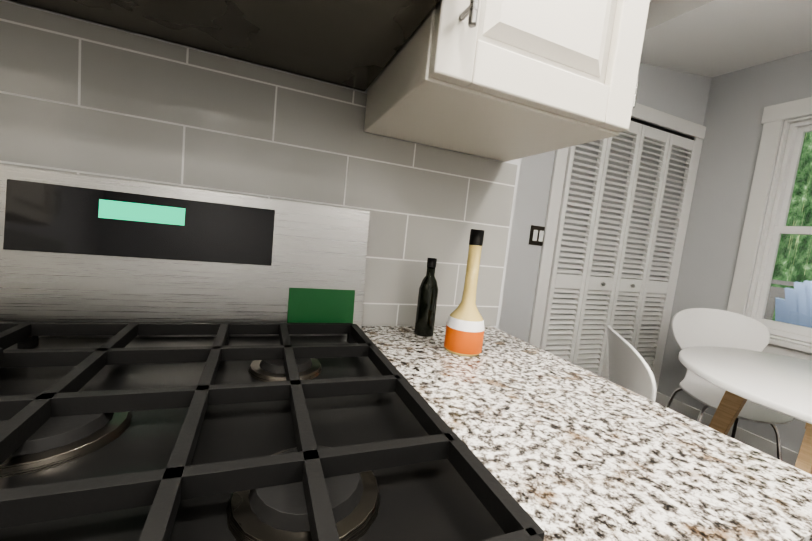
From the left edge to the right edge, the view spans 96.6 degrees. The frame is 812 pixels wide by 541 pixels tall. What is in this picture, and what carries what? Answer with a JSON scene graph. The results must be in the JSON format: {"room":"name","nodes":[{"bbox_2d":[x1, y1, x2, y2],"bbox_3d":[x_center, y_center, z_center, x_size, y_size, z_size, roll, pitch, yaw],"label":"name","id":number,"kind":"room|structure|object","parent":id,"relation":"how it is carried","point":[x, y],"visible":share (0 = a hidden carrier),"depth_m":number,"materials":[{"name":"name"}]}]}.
{"room":"dining room and kitchen","nodes":[
{"label":"dining room and kitchen","id":0,"kind":"room"},
{"bbox_2d":[1,0,520,328],"bbox_3d":[-0.696,-0.401,0.596,2.122,2.800,0.120,4,6,-22],"label":"wall","id":1,"kind":"structure","parent":0,"point":[517,162],"depth_m":0.75,"materials":[{"name":"grey paint"}]},
{"bbox_2d":[10,0,438,90],"bbox_3d":[-0.327,-0.565,0.399,0.746,0.385,0.460,4,6,-22],"label":"microwave","id":2,"kind":"object","parent":1,"relation":"attached to","point":[356,44],"visible":1,"depth_m":0.56,"materials":[{"name":"black metal"}]},
{"bbox_2d":[364,0,649,161],"bbox_3d":[0.187,-0.682,0.655,0.375,0.840,0.340,4,6,-22],"label":"upper cabinet","id":3,"kind":"object","parent":1,"relation":"attached to","point":[504,80],"visible":1,"depth_m":0.54,"materials":[{"name":"white paint"}]},
{"bbox_2d":[498,63,711,358],"bbox_3d":[0.071,-0.455,1.941,4.552,2.800,0.120,4,6,-22],"label":"wall","id":4,"kind":"structure","parent":0,"point":[680,94],"depth_m":2.34,"materials":[{"name":"grey paint"}]},
{"bbox_2d":[529,225,544,245],"bbox_3d":[0.802,-0.211,2.199,0.116,0.116,0.009,4,6,-22],"label":"light switch","id":5,"kind":"object","parent":4,"relation":"attached to","point":[536,235],"visible":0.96,"depth_m":2.19,"materials":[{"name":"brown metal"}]},
{"bbox_2d":[528,103,705,388],"bbox_3d":[1.440,-0.025,2.474,1.332,2.130,0.023,4,6,-22],"label":"trim","id":6,"kind":"structure","parent":4,"relation":"attached to","point":[655,118],"depth_m":2.35,"materials":[{"name":"white wood"}]},
{"bbox_2d":[539,120,696,379],"bbox_3d":[1.441,0.032,2.461,1.144,1.996,0.054,4,6,-22],"label":"louvered bifold doors","id":7,"kind":"structure","parent":4,"relation":"in","point":[564,345],"depth_m":2.43,"materials":[{"name":"white wood"}]},
{"bbox_2d":[640,0,811,76],"bbox_3d":[2.561,-0.967,0.155,1.129,0.442,4.868,4,6,-22],"label":"ceiling","id":8,"kind":"structure","parent":0,"point":[711,38],"depth_m":1.92,"materials":[{"name":"white paint"}]},
{"bbox_2d":[657,50,811,452],"bbox_3d":[3.039,0.008,0.488,0.120,2.800,4.870,4,6,-22],"label":"wall","id":9,"kind":"structure","parent":0,"point":[739,101],"depth_m":2.48,"materials":[{"name":"grey paint"}]},
{"bbox_2d":[655,392,797,465],"bbox_3d":[2.214,1.102,2.139,0.015,0.130,1.477,4,6,-22],"label":"baseboard","id":10,"kind":"structure","parent":9,"relation":"attached to","point":[764,445],"depth_m":2.29,"materials":[{"name":"white"}]},
{"bbox_2d":[727,97,811,360],"bbox_3d":[2.420,-0.207,1.952,0.174,1.542,0.972,4,6,-22],"label":"double-hung window","id":11,"kind":"structure","parent":9,"relation":"in","point":[778,227],"depth_m":2.26,"materials":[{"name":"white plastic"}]},
{"bbox_3d":[0.785,1.306,-0.231,4.672,0.100,5.110,4,6,-22],"label":"floor","id":12,"kind":"structure","parent":0,"visible":0},
{"bbox_2d":[0,164,544,540],"bbox_3d":[-0.368,0.478,0.367,0.761,1.175,0.754,4,6,-22],"label":"gas range","id":13,"kind":"object","parent":12,"relation":"on","point":[181,364],"visible":1,"depth_m":0.43,"materials":[{"name":"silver metal"}]},
{"bbox_2d":[607,325,656,401],"bbox_3d":[0.894,0.672,1.216,0.525,0.888,0.473,8,6,17],"label":"dining chair","id":14,"kind":"object","parent":12,"relation":"on","point":[630,369],"visible":0.27,"depth_m":1.11,"materials":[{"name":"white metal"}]},
{"bbox_2d":[666,308,792,460],"bbox_3d":[1.719,0.685,1.956,0.473,0.888,0.525,8,6,17],"label":"dining chair","id":15,"kind":"object","parent":12,"relation":"on","point":[691,327],"visible":0.58,"depth_m":2.09,"materials":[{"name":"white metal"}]},
{"bbox_2d":[678,346,811,474],"bbox_3d":[1.479,0.791,1.246,0.980,0.770,0.980,4,6,-22],"label":"round dining table","id":16,"kind":"object","parent":12,"relation":"on","point":[782,384],"visible":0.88,"depth_m":1.30,"materials":[{"name":"white laminate"}]},
{"bbox_3d":[-0.806,0.755,-1.323,0.588,0.874,2.785,4,6,-22],"label":"base cabinet","id":17,"kind":"object","parent":12,"relation":"on","visible":0},
{"bbox_2d":[362,326,811,540],"bbox_3d":[0.176,0.203,0.601,0.385,0.040,0.664,4,6,-22],"label":"countertop","id":18,"kind":"structure","parent":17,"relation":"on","point":[561,449],"depth_m":0.38,"materials":[{"name":"white stone"}]},
{"bbox_2d":[414,258,437,336],"bbox_3d":[0.050,0.059,0.816,0.044,0.174,0.044,4,6,-22],"label":"olive oil bottle","id":19,"kind":"object","parent":18,"relation":"on","point":[426,307],"visible":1,"depth_m":0.80,"materials":[{"name":"black glass"}]},
{"bbox_2d":[444,229,484,356],"bbox_3d":[0.127,0.041,0.719,0.076,0.244,0.076,4,6,-22],"label":"bottle","id":20,"kind":"object","parent":18,"relation":"on","point":[464,333],"visible":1,"depth_m":0.70,"materials":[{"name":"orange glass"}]},
{"label":"outside","id":21,"kind":"structure","parent":0,"visible":0},
{"bbox_3d":[3.843,1.452,1.742,2.470,0.100,9.000,4,6,-22],"label":"floor","id":22,"kind":"structure","parent":21,"visible":0},
{"bbox_2d":[764,279,793,319],"bbox_3d":[4.418,0.897,1.893,0.100,1.090,9.000,4,6,-22],"label":"deck railing","id":23,"kind":"object","parent":22,"relation":"on","point":[777,290],"depth_m":3.65,"materials":[{"name":"grey wood"}]},
{"bbox_2d":[775,280,811,327],"bbox_3d":[3.164,0.654,2.784,1.035,1.128,0.920,5,6,-7],"label":"chair","id":24,"kind":"object","parent":22,"relation":"on","point":[791,296],"depth_m":2.84,"materials":[{"name":"blue paint"}]},
{"bbox_3d":[-1.163,-0.265,-1.241,0.120,2.800,5.110,4,6,-22],"label":"wall","id":25,"kind":"structure","parent":0,"visible":0},
{"bbox_2d":[0,0,516,325],"bbox_3d":[-0.690,-0.147,0.567,2.079,0.545,0.004,4,6,-22],"label":"tile backsplash","id":26,"kind":"structure","parent":25,"relation":"attached to","point":[82,97],"depth_m":0.69,"materials":[{"name":"grey tile"}]},
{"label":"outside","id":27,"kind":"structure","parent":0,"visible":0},
{"bbox_2d":[771,132,811,320],"bbox_3d":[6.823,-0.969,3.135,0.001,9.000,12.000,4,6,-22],"label":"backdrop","id":28,"kind":"structure","parent":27,"point":[790,274],"depth_m":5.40,"materials":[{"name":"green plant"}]}
]}

